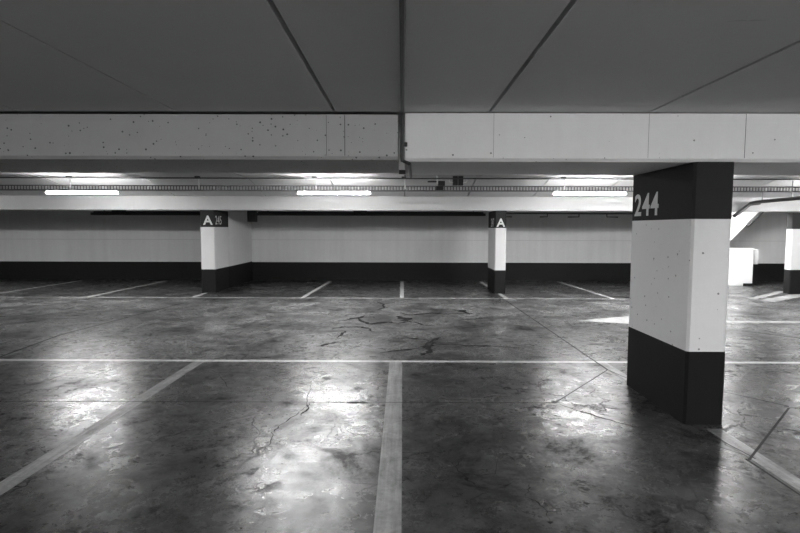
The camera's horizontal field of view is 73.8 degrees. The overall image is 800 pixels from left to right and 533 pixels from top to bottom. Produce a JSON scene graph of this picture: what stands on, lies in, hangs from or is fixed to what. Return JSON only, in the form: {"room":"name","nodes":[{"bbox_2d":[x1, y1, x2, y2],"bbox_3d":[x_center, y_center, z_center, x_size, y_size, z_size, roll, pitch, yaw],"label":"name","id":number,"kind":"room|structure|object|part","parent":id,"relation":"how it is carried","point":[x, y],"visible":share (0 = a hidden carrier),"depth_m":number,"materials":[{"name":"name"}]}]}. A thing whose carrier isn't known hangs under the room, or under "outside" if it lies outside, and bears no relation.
{"room":"parking garage","nodes":[
{"label":"parking garage","id":0,"kind":"room"},
{"bbox_2d":[228,211,252,287],"bbox_3d":[-4.686,-0.834,15.128,0.358,2.660,2.140,0,4,0],"label":"wall partition","id":1,"kind":"structure","parent":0,"point":[239,229],"depth_m":14.98,"materials":[{"name":"paint"}]},
{"bbox_2d":[0,279,799,532],"bbox_3d":[-0.990,1.432,3.717,32.400,0.202,25.600,0,4,0],"label":"floor","id":2,"kind":"structure","parent":0,"point":[127,406],"depth_m":4.48,"materials":[{"name":"concrete"}]},
{"bbox_2d":[200,210,229,292],"bbox_3d":[-4.691,-0.400,13.548,0.358,2.022,1.058,0,4,0],"label":"concrete column","id":3,"kind":"structure","parent":2,"relation":"on","point":[213,223],"depth_m":13.08,"materials":[{"name":"paint"}]},
{"bbox_2d":[487,211,506,293],"bbox_3d":[2.450,-0.380,13.521,0.278,2.022,1.058,0,4,0],"label":"concrete column","id":4,"kind":"structure","parent":2,"relation":"on","point":[496,219],"depth_m":13.04,"materials":[{"name":"paint"}]},
{"bbox_2d":[627,162,733,424],"bbox_3d":[2.488,0.194,4.852,0.328,2.128,1.134,0,4,0],"label":"concrete column","id":5,"kind":"structure","parent":2,"relation":"on","point":[682,214],"depth_m":4.41,"materials":[{"name":"white paint"}]},
{"bbox_2d":[728,248,754,285],"bbox_3d":[8.992,0.010,15.077,1.910,1.055,0.285,0,4,0],"label":"wall","id":6,"kind":"structure","parent":2,"relation":"on","point":[740,259],"depth_m":15.00,"materials":[{"name":"white paint"}]},
{"bbox_2d":[752,249,757,284],"bbox_3d":[10.052,0.020,15.222,0.194,1.020,0.204,0,4,0],"label":"wall pier","id":7,"kind":"object","parent":2,"relation":"on","point":[755,257],"visible":0.52,"depth_m":15.12,"materials":[{"name":"white paint"}]},
{"bbox_2d":[783,213,799,293],"bbox_3d":[9.745,-0.324,13.163,0.334,2.000,0.224,0,4,0],"label":"concrete column","id":8,"kind":"structure","parent":2,"relation":"on","point":[791,285],"depth_m":13.09,"materials":[{"name":"paint"}]},
{"bbox_2d":[0,0,799,134],"bbox_3d":[-1.004,-1.016,-1.994,32.400,0.491,14.560,0,4,0],"label":"ceiling","id":9,"kind":"structure","parent":0,"point":[336,57],"depth_m":2.82,"materials":[{"name":"concrete"}]},
{"bbox_2d":[0,114,398,172],"bbox_3d":[-8.497,-1.085,4.782,16.965,0.349,1.091,0,4,0],"label":"concrete beam","id":10,"kind":"structure","parent":9,"relation":"attached to","point":[58,143],"depth_m":4.22,"materials":[{"name":"grey concrete"}]},
{"bbox_2d":[399,0,411,177],"bbox_3d":[0.029,-0.567,-1.861,0.129,0.418,14.370,0,4,0],"label":"conduit","id":11,"kind":"object","parent":9,"relation":"attached to","point":[402,3],"visible":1,"depth_m":3.11,"materials":[{"name":"plastic"}]},
{"bbox_2d":[404,113,799,174],"bbox_3d":[7.532,-1.039,4.722,14.978,0.375,1.091,0,4,0],"label":"concrete beam","id":12,"kind":"structure","parent":9,"relation":"attached to","point":[437,143],"depth_m":4.20,"materials":[{"name":"grey concrete"}]},
{"bbox_2d":[0,210,799,281],"bbox_3d":[-0.936,-1.007,16.271,32.400,2.860,0.204,0,4,0],"label":"wall","id":13,"kind":"structure","parent":0,"point":[34,244],"depth_m":16.21,"materials":[{"name":"paint"}]},
{"bbox_2d":[730,212,763,240],"bbox_3d":[9.405,-1.362,15.586,2.686,1.600,1.019,0,4,0],"label":"flight","id":14,"kind":"object","parent":13,"relation":"attached to","point":[739,222],"visible":0.21,"depth_m":15.15,"materials":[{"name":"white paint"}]},
{"bbox_3d":[10.286,-1.585,15.105,0.921,0.949,0.099,0,4,0],"label":"handrail","id":15,"kind":"part","parent":14,"relation":"part of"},
{"bbox_2d":[0,135,799,178],"bbox_3d":[-0.954,-2.013,10.767,32.400,0.340,11.040,0,4,0],"label":"ceiling","id":16,"kind":"structure","parent":0,"point":[401,164],"depth_m":10.84,"materials":[{"name":"concrete"}]},
{"bbox_2d":[90,210,199,214],"bbox_3d":[-6.636,-1.765,14.547,3.530,0.730,0.220,0,4,0],"label":"cable tray","id":17,"kind":"object","parent":16,"relation":"hanging from","point":[103,212],"visible":0.51,"depth_m":14.47,"materials":[{"name":"metal"}]},
{"bbox_2d":[112,210,125,214],"bbox_3d":[-7.602,-1.462,14.406,0.340,0.138,0.108,0,4,0],"label":"switch box","id":18,"kind":"object","parent":17,"relation":"attached to","point":[114,212],"visible":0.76,"depth_m":14.35,"materials":[{"name":"black plastic"}]},
{"bbox_3d":[-7.602,-1.459,14.358,0.300,0.098,0.011,0,4,0],"label":"box lid","id":19,"kind":"part","parent":18,"relation":"part of","materials":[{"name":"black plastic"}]},
{"bbox_3d":[-6.637,-1.436,14.466,3.530,0.055,0.012,0,4,0],"label":"rail","id":20,"kind":"part","parent":17,"relation":"part of","materials":[{"name":"black metal"}]},
{"bbox_2d":[247,211,256,221],"bbox_3d":[-4.060,-1.677,14.633,0.240,0.905,0.160,0,4,0],"label":"switch box","id":21,"kind":"object","parent":16,"relation":"hanging from","point":[251,217],"visible":0.44,"depth_m":14.58,"materials":[{"name":"black plastic"}]},
{"bbox_2d":[255,211,485,215],"bbox_3d":[-0.800,-1.748,14.525,6.242,0.730,0.220,0,4,0],"label":"cable tray","id":22,"kind":"object","parent":16,"relation":"hanging from","point":[260,213],"visible":0.81,"depth_m":14.45,"materials":[{"name":"metal"}]},
{"bbox_2d":[353,211,366,215],"bbox_3d":[-1.072,-1.444,14.382,0.360,0.138,0.108,0,4,0],"label":"switch box","id":23,"kind":"object","parent":22,"relation":"attached to","point":[355,213],"visible":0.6,"depth_m":14.33,"materials":[{"name":"black plastic"}]},
{"bbox_3d":[-1.072,-1.440,14.333,0.320,0.098,0.011,0,4,0],"label":"box lid","id":24,"kind":"part","parent":23,"relation":"part of","materials":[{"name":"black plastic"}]},
{"bbox_3d":[-0.801,-1.419,14.445,6.242,0.055,0.012,0,4,0],"label":"rail","id":25,"kind":"part","parent":22,"relation":"part of","materials":[{"name":"black metal"}]},
{"bbox_2d":[256,215,485,215],"bbox_3d":[-0.800,-1.391,14.551,6.242,0.015,0.220,0,4,0],"label":"tray","id":26,"kind":"object","parent":22,"relation":"on","point":[256,215],"depth_m":14.44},
{"bbox_2d":[0,176,799,192],"bbox_3d":[0.046,-1.715,11.086,28.022,0.300,0.162,0,4,0],"label":"cable tray","id":27,"kind":"object","parent":16,"relation":"hanging from","point":[315,186],"visible":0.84,"depth_m":11.06,"materials":[{"name":"metal"}]},
{"bbox_2d":[44,190,121,193],"bbox_3d":[-6.624,-1.555,11.143,1.550,0.062,0.126,0,4,0],"label":"lamp","id":28,"kind":"object","parent":27,"relation":"attached to","point":[46,191],"visible":1,"depth_m":11.10,"materials":[{"name":"white plastic"}]},
{"bbox_2d":[46,192,117,193],"bbox_3d":[-6.624,-1.541,11.144,1.490,0.032,0.124,0,4,0],"label":"diffuser","id":29,"kind":"object","parent":28,"relation":"attached to","point":[46,192],"depth_m":11.10,"materials":[{"name":"white plastic"}]},
{"bbox_2d":[297,191,370,193],"bbox_3d":[-1.374,-1.540,11.123,1.550,0.062,0.126,0,4,0],"label":"lamp","id":30,"kind":"object","parent":27,"relation":"attached to","point":[298,192],"visible":1,"depth_m":11.07,"materials":[{"name":"white plastic"}]},
{"bbox_2d":[298,192,369,193],"bbox_3d":[-1.374,-1.526,11.124,1.490,0.032,0.124,0,4,0],"label":"diffuser","id":31,"kind":"object","parent":30,"relation":"attached to","point":[298,192],"depth_m":11.07,"materials":[{"name":"white plastic"}]},
{"bbox_2d":[0,190,799,192],"bbox_3d":[0.046,-1.569,11.116,28.000,0.004,0.120,0,4,0],"label":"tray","id":32,"kind":"object","parent":27,"relation":"on","point":[798,191],"depth_m":11.06,"materials":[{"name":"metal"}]},
{"bbox_3d":[0.046,-1.621,11.052,28.022,0.111,0.003,0,4,0],"label":"rail","id":33,"kind":"part","parent":27,"relation":"part of","materials":[{"name":"metal"}]},
{"bbox_2d":[551,192,626,194],"bbox_3d":[3.936,-1.524,11.104,1.550,0.062,0.126,0,4,0],"label":"lamp","id":34,"kind":"object","parent":27,"relation":"attached to","point":[552,193],"visible":1,"depth_m":11.05,"materials":[{"name":"white plastic"}]},
{"bbox_2d":[554,193,625,194],"bbox_3d":[3.936,-1.511,11.105,1.490,0.032,0.124,0,4,0],"label":"diffuser","id":35,"kind":"object","parent":34,"relation":"attached to","point":[554,193],"depth_m":11.06,"materials":[{"name":"white plastic"}]},
{"bbox_2d":[0,175,799,196],"bbox_3d":[-0.948,-1.907,12.329,32.000,0.498,1.860,0,4,0],"label":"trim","id":36,"kind":"structure","parent":16,"relation":"attached to","point":[3,181],"depth_m":11.96,"materials":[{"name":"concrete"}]},
{"bbox_2d":[0,196,799,211],"bbox_3d":[-0.947,-1.543,13.107,32.000,0.340,0.360,0,4,0],"label":"concrete beam","id":37,"kind":"structure","parent":36,"relation":"attached to","point":[193,203],"depth_m":12.93,"materials":[{"name":"grey concrete"}]},
{"bbox_2d":[0,177,799,179],"bbox_3d":[0.046,-1.783,10.800,28.000,0.026,0.026,0,4,0],"label":"conduit","id":38,"kind":"object","parent":16,"relation":"attached to","point":[0,177],"visible":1,"depth_m":10.79,"materials":[{"name":"grey metal"}]},
{"bbox_2d":[428,176,444,190],"bbox_3d":[0.741,-1.703,10.893,0.350,0.292,0.140,0,4,0],"label":"ceiling detector","id":39,"kind":"object","parent":16,"relation":"attached to","point":[441,184],"visible":0.98,"depth_m":10.84,"materials":[{"name":"black plastic"}]},
{"bbox_2d":[449,176,466,185],"bbox_3d":[1.181,-1.747,10.868,0.386,0.185,0.100,0,4,0],"label":"junction box","id":40,"kind":"object","parent":16,"relation":"attached to","point":[459,182],"visible":1,"depth_m":10.82,"materials":[{"name":"black plastic"}]},
{"bbox_2d":[732,180,799,217],"bbox_3d":[8.245,-1.303,9.118,0.466,0.792,7.542,0,4,0],"label":"drain pipe","id":41,"kind":"object","parent":16,"relation":"attached to","point":[756,202],"visible":0.88,"depth_m":12.31,"materials":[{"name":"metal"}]},
{"bbox_2d":[507,213,631,217],"bbox_3d":[4.638,-1.379,14.320,4.040,0.133,0.044,0,4,0],"label":"conduit","id":42,"kind":"object","parent":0,"point":[507,213],"visible":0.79,"depth_m":14.30,"materials":[{"name":"black metal"}]}
]}

